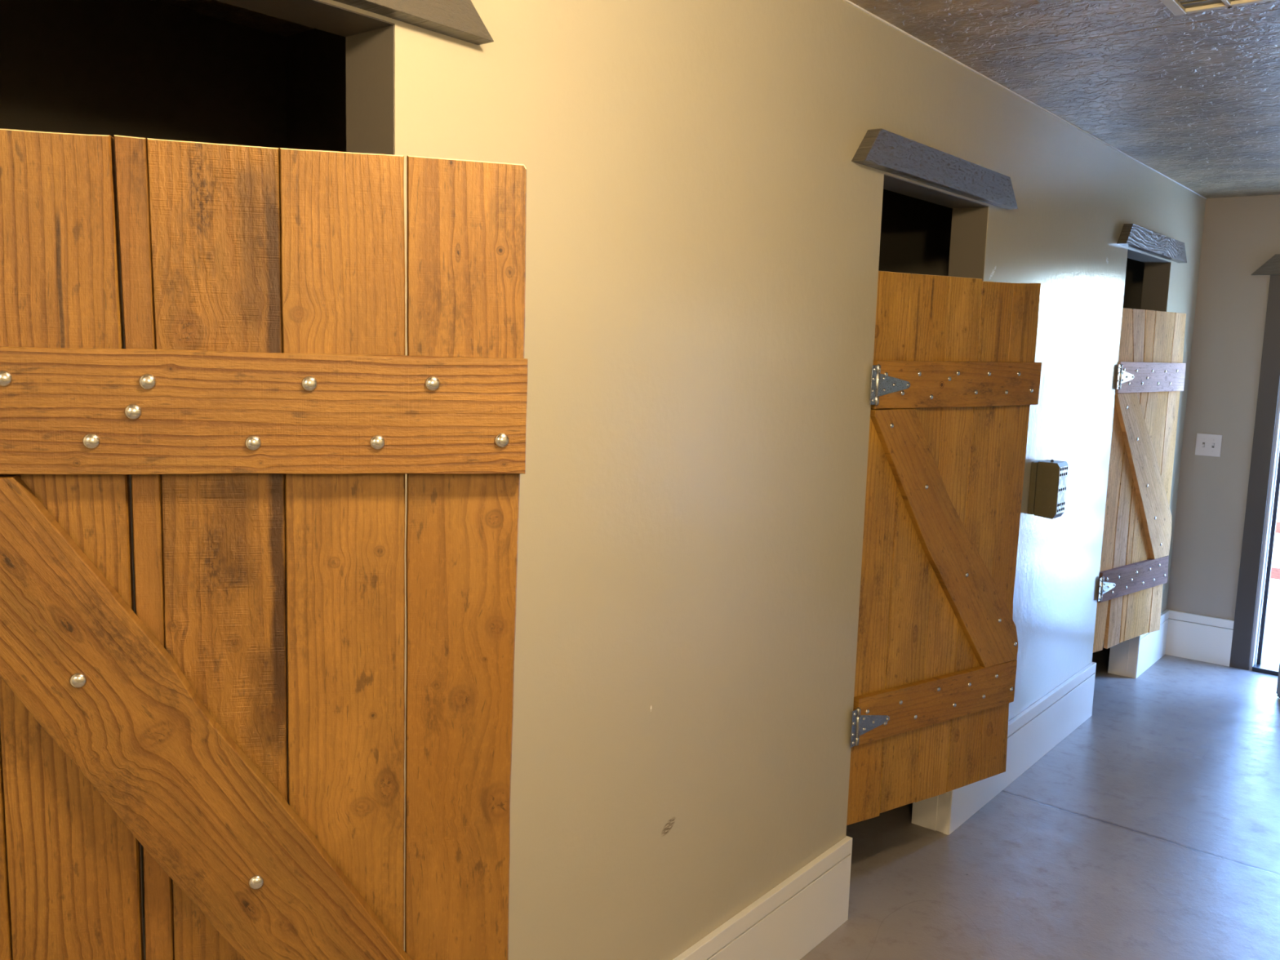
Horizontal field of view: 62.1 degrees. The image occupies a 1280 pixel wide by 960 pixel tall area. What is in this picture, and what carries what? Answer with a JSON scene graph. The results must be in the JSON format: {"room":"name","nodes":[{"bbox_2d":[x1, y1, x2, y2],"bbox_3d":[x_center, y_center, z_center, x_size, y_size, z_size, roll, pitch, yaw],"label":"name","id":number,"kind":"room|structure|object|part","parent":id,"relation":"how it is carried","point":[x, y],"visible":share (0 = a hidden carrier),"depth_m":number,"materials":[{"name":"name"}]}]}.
{"room":"public restroom","nodes":[
{"label":"public restroom","id":0,"kind":"room"},
{"bbox_2d":[0,0,288,918],"bbox_3d":[-0.943,-0.061,3.339,0.100,2.440,8.772,8,10,39],"label":"wall","id":1,"kind":"structure","parent":0,"point":[142,68],"depth_m":2.69,"materials":[{"name":"paint"}]},
{"bbox_2d":[284,28,346,151],"bbox_3d":[-0.485,0.027,2.773,1.333,2.440,0.100,8,10,39],"label":"wall partition","id":2,"kind":"structure","parent":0,"point":[316,59],"depth_m":2.92,"materials":[{"name":"paint"}]},
{"bbox_2d":[142,644,1279,959],"bbox_3d":[0.403,1.403,2.330,3.750,0.120,8.872,8,10,39],"label":"floor","id":3,"kind":"structure","parent":0,"point":[1151,830],"depth_m":3.49,"materials":[{"name":"concrete"}]},
{"bbox_2d":[151,0,1279,198],"bbox_3d":[0.478,-1.134,1.997,3.750,0.120,8.872,8,10,39],"label":"ceiling","id":4,"kind":"structure","parent":0,"point":[1193,98],"depth_m":3.03,"materials":[{"name":"paint"}]},
{"bbox_2d":[1160,0,1275,15],"bbox_3d":[1.303,-1.075,2.262,0.390,0.018,0.392,8,10,39],"label":"ceiling vent","id":5,"kind":"object","parent":4,"relation":"in","point":[1178,7],"visible":1,"depth_m":2.46,"materials":[{"name":"beige metal"}]},
{"bbox_3d":[1.305,-1.081,2.264,0.338,0.005,0.346,8,10,39],"label":"panel","id":6,"kind":"part","parent":5,"relation":"part of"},
{"bbox_2d":[317,0,1205,959],"bbox_3d":[0.175,0.090,2.441,0.117,2.440,8.772,8,10,39],"label":"wall","id":7,"kind":"structure","parent":0,"point":[703,228],"depth_m":2.32,"materials":[{"name":"paint"}]},
{"bbox_2d":[0,128,528,959],"bbox_3d":[-0.511,0.408,1.214,0.752,1.550,0.064,0,8,-14],"label":"door","id":8,"kind":"structure","parent":7,"relation":"in","point":[268,415],"depth_m":1.20,"materials":[{"name":"brown wood"}]},
{"bbox_2d":[215,0,394,155],"bbox_3d":[-0.665,0.382,1.448,0.116,2.071,0.727,8,10,39],"label":"trim","id":9,"kind":"structure","parent":7,"relation":"attached to","point":[369,41],"depth_m":1.59,"materials":[{"name":"beige paint"}]},
{"bbox_2d":[333,0,493,44],"bbox_3d":[-0.577,-0.684,1.250,0.038,0.089,1.069,8,10,39],"label":"header board","id":10,"kind":"object","parent":7,"relation":"attached to","point":[456,19],"visible":1,"depth_m":1.57,"materials":[{"name":"grey wood"}]},
{"bbox_2d":[672,836,851,959],"bbox_3d":[0.089,1.198,2.412,0.018,0.247,1.577,8,10,39],"label":"baseboard","id":11,"kind":"structure","parent":7,"relation":"attached to","point":[788,922],"depth_m":2.77,"materials":[{"name":"white paint"}]},
{"bbox_2d":[845,835,852,919],"bbox_3d":[0.543,1.126,3.061,0.137,0.247,0.009,8,10,39],"label":"trim","id":12,"kind":"structure","parent":7,"relation":"attached to","point":[846,836],"depth_m":3.02,"materials":[{"name":"white paint"}]},
{"bbox_2d":[911,790,952,835],"bbox_3d":[0.994,1.067,3.612,0.137,0.247,0.009,8,10,39],"label":"trim","id":13,"kind":"structure","parent":7,"relation":"attached to","point":[934,813],"depth_m":3.61,"materials":[{"name":"white paint"}]},
{"bbox_2d":[851,128,1017,209],"bbox_3d":[0.871,-0.874,3.020,0.038,0.089,1.053,8,10,39],"label":"header board","id":14,"kind":"object","parent":7,"relation":"attached to","point":[882,149],"visible":1,"depth_m":2.91,"materials":[{"name":"grey wood"}]},
{"bbox_2d":[883,173,988,280],"bbox_3d":[0.788,0.192,3.223,0.116,2.071,0.724,8,10,39],"label":"trim","id":15,"kind":"structure","parent":7,"relation":"attached to","point":[969,218],"depth_m":3.36,"materials":[{"name":"beige paint"}]},
{"bbox_2d":[846,271,1041,825],"bbox_3d":[0.892,0.197,3.112,0.750,1.562,0.054,-4,9,-35],"label":"door","id":16,"kind":"structure","parent":7,"relation":"in","point":[955,375],"depth_m":3.09,"materials":[{"name":"brown wood"}]},
{"bbox_2d":[950,662,1095,833],"bbox_3d":[1.539,1.008,4.185,0.018,0.247,1.573,8,10,39],"label":"baseboard","id":17,"kind":"structure","parent":7,"relation":"attached to","point":[1037,730],"depth_m":4.19,"materials":[{"name":"white paint"}]},
{"bbox_2d":[843,0,1206,199],"bbox_3d":[0.220,-1.105,2.199,0.004,0.004,8.652,8,10,39],"label":"trim","id":18,"kind":"structure","parent":7,"relation":"attached to","point":[846,1],"depth_m":3.25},
{"bbox_2d":[1027,459,1068,519],"bbox_3d":[1.498,0.029,3.899,0.103,0.211,0.107,8,10,39],"label":"wall box","id":19,"kind":"object","parent":7,"relation":"attached to","point":[1048,477],"visible":1,"depth_m":3.86,"materials":[{"name":"brown metal"}]},
{"bbox_3d":[1.466,0.026,3.925,0.021,0.192,0.107,8,10,39],"label":"plate","id":20,"kind":"part","parent":19,"relation":"part of","materials":[{"name":"brown metal"}]},
{"bbox_3d":[1.536,0.036,3.869,0.002,0.172,0.094,8,10,39],"label":"plate","id":21,"kind":"part","parent":19,"relation":"part of","materials":[{"name":"metal"}]},
{"bbox_2d":[1091,662,1096,714],"bbox_3d":[1.992,0.936,4.832,0.137,0.247,0.009,8,10,39],"label":"trim","id":22,"kind":"structure","parent":7,"relation":"attached to","point":[1093,662],"depth_m":4.79,"materials":[{"name":"white paint"}]},
{"bbox_2d":[1107,635,1140,678],"bbox_3d":[2.461,0.875,5.405,0.137,0.247,0.009,8,10,39],"label":"trim","id":23,"kind":"structure","parent":7,"relation":"attached to","point":[1123,656],"depth_m":5.40,"materials":[{"name":"white paint"}]},
{"bbox_2d":[1093,307,1186,653],"bbox_3d":[2.302,0.002,4.891,0.707,1.545,0.052,-5,10,-40],"label":"door","id":24,"kind":"structure","parent":7,"relation":"in","point":[1151,373],"depth_m":4.88,"materials":[{"name":"brown wood"}]},
{"bbox_2d":[1127,248,1170,311],"bbox_3d":[2.246,0.001,5.005,0.116,2.071,0.752,8,10,39],"label":"trim","id":25,"kind":"structure","parent":7,"relation":"attached to","point":[1157,270],"depth_m":5.17,"materials":[{"name":"beige paint"}]},
{"bbox_2d":[1116,223,1186,262],"bbox_3d":[2.331,-1.066,4.805,0.038,0.088,1.069,8,10,39],"label":"header board","id":26,"kind":"object","parent":7,"relation":"attached to","point":[1133,236],"visible":1,"depth_m":4.69,"materials":[{"name":"grey wood"}]},
{"bbox_2d":[1136,609,1168,678],"bbox_3d":[2.693,0.856,5.595,0.018,0.247,0.579,8,10,39],"label":"baseboard","id":27,"kind":"structure","parent":7,"relation":"attached to","point":[1152,645],"depth_m":5.59,"materials":[{"name":"white paint"}]},
{"bbox_2d":[878,189,952,275],"bbox_3d":[0.979,-0.165,4.562,1.333,2.440,0.100,8,10,39],"label":"doorway opening","id":28,"kind":"structure","parent":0,"point":[915,237],"depth_m":4.30,"materials":[{"name":"paint"}]},
{"bbox_2d":[1103,194,1279,667],"bbox_3d":[3.240,-0.222,5.507,3.650,2.440,0.122,8,10,39],"label":"wall","id":29,"kind":"structure","parent":0,"point":[1240,234],"depth_m":5.57,"materials":[{"name":"paint"}]},
{"bbox_2d":[1164,608,1234,666],"bbox_3d":[3.003,0.848,5.727,0.332,0.247,0.018,8,10,39],"label":"baseboard","id":30,"kind":"structure","parent":29,"relation":"attached to","point":[1200,637],"depth_m":5.71,"materials":[{"name":"white paint"}]},
{"bbox_2d":[1195,433,1222,457],"bbox_3d":[3.004,-0.184,5.619,0.121,0.116,0.014,8,10,39],"label":"light switch","id":31,"kind":"object","parent":29,"relation":"attached to","point":[1208,445],"visible":1,"depth_m":5.62,"materials":[{"name":"grey plastic"}]},
{"bbox_2d":[1229,275,1279,670],"bbox_3d":[3.585,0.033,5.164,1.101,2.043,0.018,8,10,39],"label":"trim","id":32,"kind":"structure","parent":29,"relation":"attached to","point":[1269,375],"depth_m":5.48,"materials":[{"name":"grey wood"}]},
{"bbox_2d":[1248,386,1279,670],"bbox_3d":[3.627,0.028,5.216,0.920,2.043,0.124,8,10,39],"label":"trim","id":33,"kind":"structure","parent":29,"relation":"attached to","point":[1276,447],"depth_m":5.51,"materials":[{"name":"grey paint"}]},
{"bbox_2d":[1250,253,1279,275],"bbox_3d":[3.610,-1.028,5.017,1.269,0.101,0.038,8,10,39],"label":"header board","id":34,"kind":"object","parent":29,"relation":"attached to","point":[1272,267],"visible":1,"depth_m":5.34,"materials":[{"name":"grey wood"}]},
{"bbox_2d":[1252,448,1279,675],"bbox_3d":[3.626,0.035,5.216,0.890,2.028,0.155,8,10,39],"label":"door","id":35,"kind":"structure","parent":29,"relation":"attached to","point":[1261,667],"depth_m":5.55,"materials":[{"name":"white paint"}]},
{"bbox_2d":[1275,662,1279,697],"bbox_3d":[3.516,0.074,4.908,0.831,2.019,0.115,3,8,9],"label":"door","id":36,"kind":"structure","parent":29,"relation":"in","point":[1277,691],"depth_m":5.14,"materials":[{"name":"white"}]},
{"label":"outside","id":37,"kind":"structure","parent":0,"visible":0},
{"bbox_2d":[1261,493,1279,664],"bbox_3d":[14.332,-0.156,18.318,30.000,0.100,33.628,8,10,39],"label":"ground","id":38,"kind":"structure","parent":37,"point":[1271,646],"depth_m":7.29,"materials":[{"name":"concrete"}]},
{"bbox_2d":[1270,520,1279,579],"bbox_3d":[5.221,0.547,6.241,2.631,1.120,0.127,8,10,39],"label":"fence","id":39,"kind":"object","parent":38,"relation":"on","point":[1275,571],"visible":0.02,"depth_m":7.00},
{"bbox_3d":[5.168,0.745,6.248,2.582,0.076,0.038,8,10,39],"label":"rail","id":40,"kind":"part","parent":39,"relation":"part of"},
{"bbox_3d":[5.177,0.443,6.209,2.582,0.076,0.038,8,10,39],"label":"rail","id":41,"kind":"part","parent":39,"relation":"part of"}
]}

